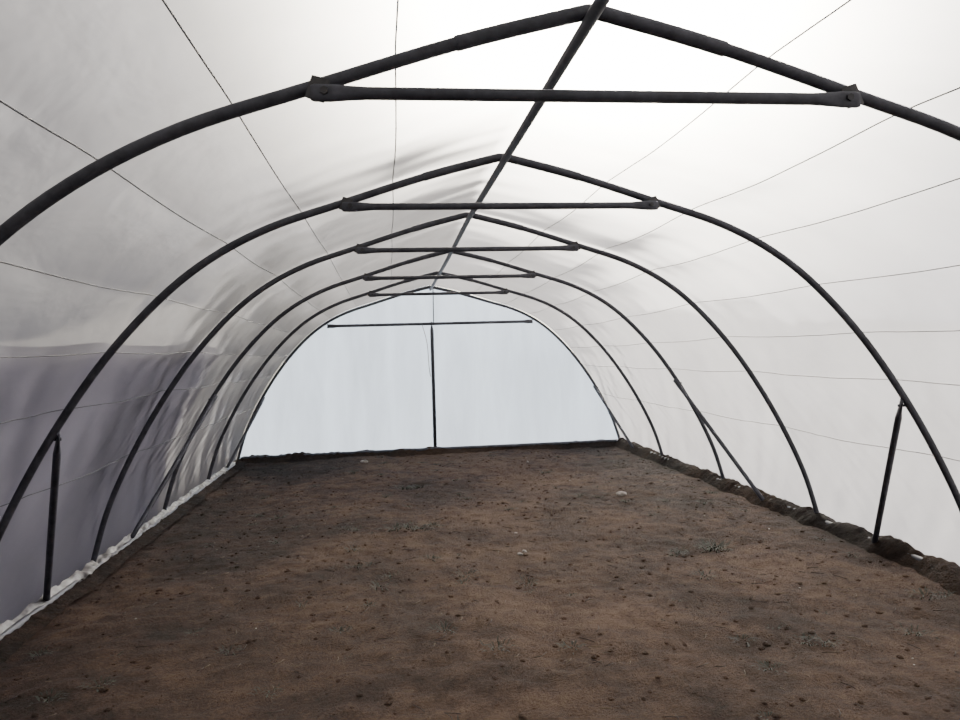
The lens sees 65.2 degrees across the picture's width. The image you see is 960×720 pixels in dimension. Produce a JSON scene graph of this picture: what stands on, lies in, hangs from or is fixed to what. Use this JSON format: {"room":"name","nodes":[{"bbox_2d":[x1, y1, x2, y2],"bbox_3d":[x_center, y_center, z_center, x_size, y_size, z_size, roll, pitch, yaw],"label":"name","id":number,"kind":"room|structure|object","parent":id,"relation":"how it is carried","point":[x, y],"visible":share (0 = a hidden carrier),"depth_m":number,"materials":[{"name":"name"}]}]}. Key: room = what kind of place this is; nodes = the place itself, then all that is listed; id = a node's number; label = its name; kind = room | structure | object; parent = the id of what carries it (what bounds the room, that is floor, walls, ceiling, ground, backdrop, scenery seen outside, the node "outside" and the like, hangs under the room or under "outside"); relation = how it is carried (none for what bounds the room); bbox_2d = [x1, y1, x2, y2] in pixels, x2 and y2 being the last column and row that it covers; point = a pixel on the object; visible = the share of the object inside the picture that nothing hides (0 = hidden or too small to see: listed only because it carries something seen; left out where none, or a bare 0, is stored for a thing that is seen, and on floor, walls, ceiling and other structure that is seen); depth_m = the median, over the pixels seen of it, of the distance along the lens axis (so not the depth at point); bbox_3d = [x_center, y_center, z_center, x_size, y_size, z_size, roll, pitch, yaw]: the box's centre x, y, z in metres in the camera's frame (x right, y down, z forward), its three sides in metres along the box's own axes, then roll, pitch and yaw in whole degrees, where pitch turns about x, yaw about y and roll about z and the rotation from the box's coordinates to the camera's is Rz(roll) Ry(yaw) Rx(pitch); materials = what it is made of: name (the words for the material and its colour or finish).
{"room":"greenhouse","nodes":[
{"label":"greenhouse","id":0,"kind":"room"},
{"bbox_2d":[240,285,617,457],"bbox_3d":[-0.697,0.145,11.035,5.660,2.484,0.023,-2,1,-7],"label":"wall","id":1,"kind":"structure","parent":0,"point":[345,389],"depth_m":11.03,"materials":[{"name":"white plastic"}]},
{"bbox_2d":[422,325,430,376],"bbox_3d":[-0.777,-0.131,10.885,0.109,0.752,0.010,-2,1,-7],"label":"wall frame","id":2,"kind":"object","parent":1,"relation":"attached to","point":[422,325],"visible":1,"depth_m":10.88,"materials":[{"name":"metal"}]},
{"bbox_2d":[0,446,959,719],"bbox_3d":[0.288,1.467,3.229,5.900,0.096,16.000,-2,1,-7],"label":"floor","id":3,"kind":"structure","parent":0,"point":[520,689],"depth_m":4.28,"materials":[{"name":"soil"}]},
{"bbox_2d":[237,286,619,459],"bbox_3d":[-0.692,0.145,11.000,5.677,2.472,0.044,-2,1,-7],"label":"steel arch","id":4,"kind":"object","parent":3,"relation":"on","point":[425,287],"visible":0.85,"depth_m":10.94,"materials":[{"name":"black metal"}]},
{"bbox_2d":[226,396,264,467],"bbox_3d":[-3.201,0.984,10.256,0.066,0.923,1.005,-1,1,14],"label":"diagonal brace","id":5,"kind":"object","parent":4,"relation":"attached to","point":[263,398],"visible":0.91,"depth_m":10.23,"materials":[{"name":"metal"}]},
{"bbox_2d":[593,385,633,447],"bbox_3d":[1.942,0.829,10.879,0.067,0.923,0.987,-2,1,-25],"label":"diagonal brace","id":6,"kind":"object","parent":4,"relation":"attached to","point":[594,386],"visible":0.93,"depth_m":10.88,"materials":[{"name":"metal"}]},
{"bbox_2d":[430,322,436,446],"bbox_3d":[-0.679,0.394,10.955,0.050,1.907,0.050,-1,1,38],"label":"post","id":7,"kind":"object","parent":3,"relation":"on","point":[431,328],"visible":0.85,"depth_m":10.94,"materials":[{"name":"metal"}]},
{"bbox_2d":[327,319,532,327],"bbox_3d":[-0.706,-0.529,10.948,3.000,0.056,0.042,-2,1,-7],"label":"cross beam","id":8,"kind":"structure","parent":7,"relation":"attached to","point":[531,320],"depth_m":10.93,"materials":[{"name":"metal"}]},
{"bbox_2d":[207,271,663,479],"bbox_3d":[-0.474,0.158,9.204,5.677,2.497,0.078,-2,1,-7],"label":"steel arch","id":9,"kind":"object","parent":3,"relation":"on","point":[503,291],"visible":0.9,"depth_m":9.14,"materials":[{"name":"black metal"}]},
{"bbox_2d":[162,252,724,509],"bbox_3d":[-0.263,0.164,7.457,5.677,2.536,0.078,-2,1,-7],"label":"steel arch","id":10,"kind":"object","parent":3,"relation":"on","point":[369,276],"visible":0.84,"depth_m":7.40,"materials":[{"name":"black metal"}]},
{"bbox_2d":[130,394,217,537],"bbox_3d":[-2.703,0.913,6.669,0.066,1.160,1.170,-1,1,18],"label":"diagonal brace","id":11,"kind":"object","parent":10,"relation":"attached to","point":[161,487],"visible":0.91,"depth_m":6.61,"materials":[{"name":"metal"}]},
{"bbox_2d":[673,378,763,500],"bbox_3d":[2.310,0.763,7.276,0.067,1.160,1.149,-2,1,-29],"label":"diagonal brace","id":12,"kind":"object","parent":10,"relation":"attached to","point":[678,384],"visible":0.91,"depth_m":7.25,"materials":[{"name":"metal"}]},
{"bbox_2d":[91,212,818,561],"bbox_3d":[-0.055,0.163,5.739,5.677,2.587,0.078,-2,1,-7],"label":"steel arch","id":13,"kind":"object","parent":3,"relation":"on","point":[363,248],"visible":0.9,"depth_m":5.67,"materials":[{"name":"black metal"}]},
{"bbox_2d":[0,439,922,639],"bbox_3d":[0.282,1.421,3.270,5.572,0.103,15.385,-2,1,-7],"label":"base rail","id":14,"kind":"object","parent":3,"relation":"on","point":[19,623],"visible":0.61,"depth_m":8.35,"materials":[{"name":"plastic sheeting"}]},
{"bbox_2d":[0,449,954,719],"bbox_3d":[-0.091,1.415,6.357,5.319,0.104,9.010,-2,1,-7],"label":"clod","id":15,"kind":"object","parent":3,"relation":"on","point":[101,690],"visible":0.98,"depth_m":4.75,"materials":[{"name":"brown soil"}]},
{"bbox_2d":[0,4,959,245],"bbox_3d":[0.379,0.211,2.297,5.677,2.587,0.078,-2,1,-7],"label":"steel arch","id":16,"kind":"object","parent":3,"relation":"on","point":[332,87],"visible":0.88,"depth_m":2.23,"materials":[{"name":"black metal"}]},
{"bbox_2d":[429,0,609,290],"bbox_3d":[0.221,-0.980,3.177,0.038,0.152,15.780,-2,1,-7],"label":"pole","id":17,"kind":"object","parent":16,"relation":"attached to","point":[597,7],"visible":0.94,"depth_m":2.96,"materials":[{"name":"metal"}]},
{"bbox_2d":[0,153,959,541],"bbox_3d":[0.154,0.188,4.022,5.677,2.587,0.078,-2,1,-7],"label":"steel arch","id":18,"kind":"object","parent":3,"relation":"on","point":[352,203],"visible":0.94,"depth_m":3.96,"materials":[{"name":"black metal"}]},
{"bbox_2d":[43,432,61,600],"bbox_3d":[-2.404,0.937,4.207,0.066,1.181,1.109,-2,1,-33],"label":"diagonal brace","id":19,"kind":"object","parent":18,"relation":"attached to","point":[56,459],"visible":0.87,"depth_m":4.13,"materials":[{"name":"metal"}]},
{"bbox_2d":[872,398,904,542],"bbox_3d":[2.608,0.786,4.813,0.066,1.181,1.086,-1,1,17],"label":"diagonal brace","id":20,"kind":"object","parent":18,"relation":"attached to","point":[898,417],"visible":0.87,"depth_m":4.71,"materials":[{"name":"metal"}]},
{"bbox_2d":[0,437,959,663],"bbox_3d":[0.282,1.402,3.303,5.650,0.147,15.450,-2,1,-7],"label":"bank","id":21,"kind":"object","parent":3,"relation":"on","point":[940,570],"visible":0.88,"depth_m":6.07,"materials":[{"name":"soil"}]},
{"bbox_2d":[5,451,956,719],"bbox_3d":[-0.080,1.412,6.402,5.018,0.074,8.711,-2,1,-7],"label":"litter","id":22,"kind":"object","parent":3,"relation":"on","point":[545,453],"visible":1,"depth_m":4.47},
{"bbox_2d":[25,452,959,719],"bbox_3d":[-0.068,1.400,6.756,5.257,0.104,7.881,-2,1,-7],"label":"weeds","id":23,"kind":"object","parent":3,"relation":"on","point":[416,486],"visible":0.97,"depth_m":4.75,"materials":[{"name":"green plant"}]},
{"bbox_2d":[135,460,914,664],"bbox_3d":[-0.108,1.403,6.446,4.966,0.083,8.562,-2,1,-7],"label":"stones","id":24,"kind":"object","parent":3,"relation":"on","point":[620,493],"visible":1,"depth_m":7.41},
{"bbox_3d":[0.988,0.284,-2.847,5.677,2.587,0.078,-2,1,-7],"label":"steel arch","id":25,"kind":"object","parent":3,"relation":"on","visible":0},
{"bbox_2d":[0,0,959,638],"bbox_3d":[0.241,0.188,3.205,5.745,2.586,15.762,-2,1,-7],"label":"plastic sheet cover","id":26,"kind":"object","parent":25,"relation":"attached to","point":[865,200],"visible":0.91,"depth_m":3.51,"materials":[{"name":"plastic"}]},
{"label":"outside","id":27,"kind":"structure","parent":0,"visible":0},
{"bbox_2d":[236,352,620,459],"bbox_3d":[0.671,1.620,0.104,300.000,0.001,300.000,-2,1,-7],"label":"ground","id":28,"kind":"structure","parent":27,"point":[573,352],"depth_m":29.64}
]}

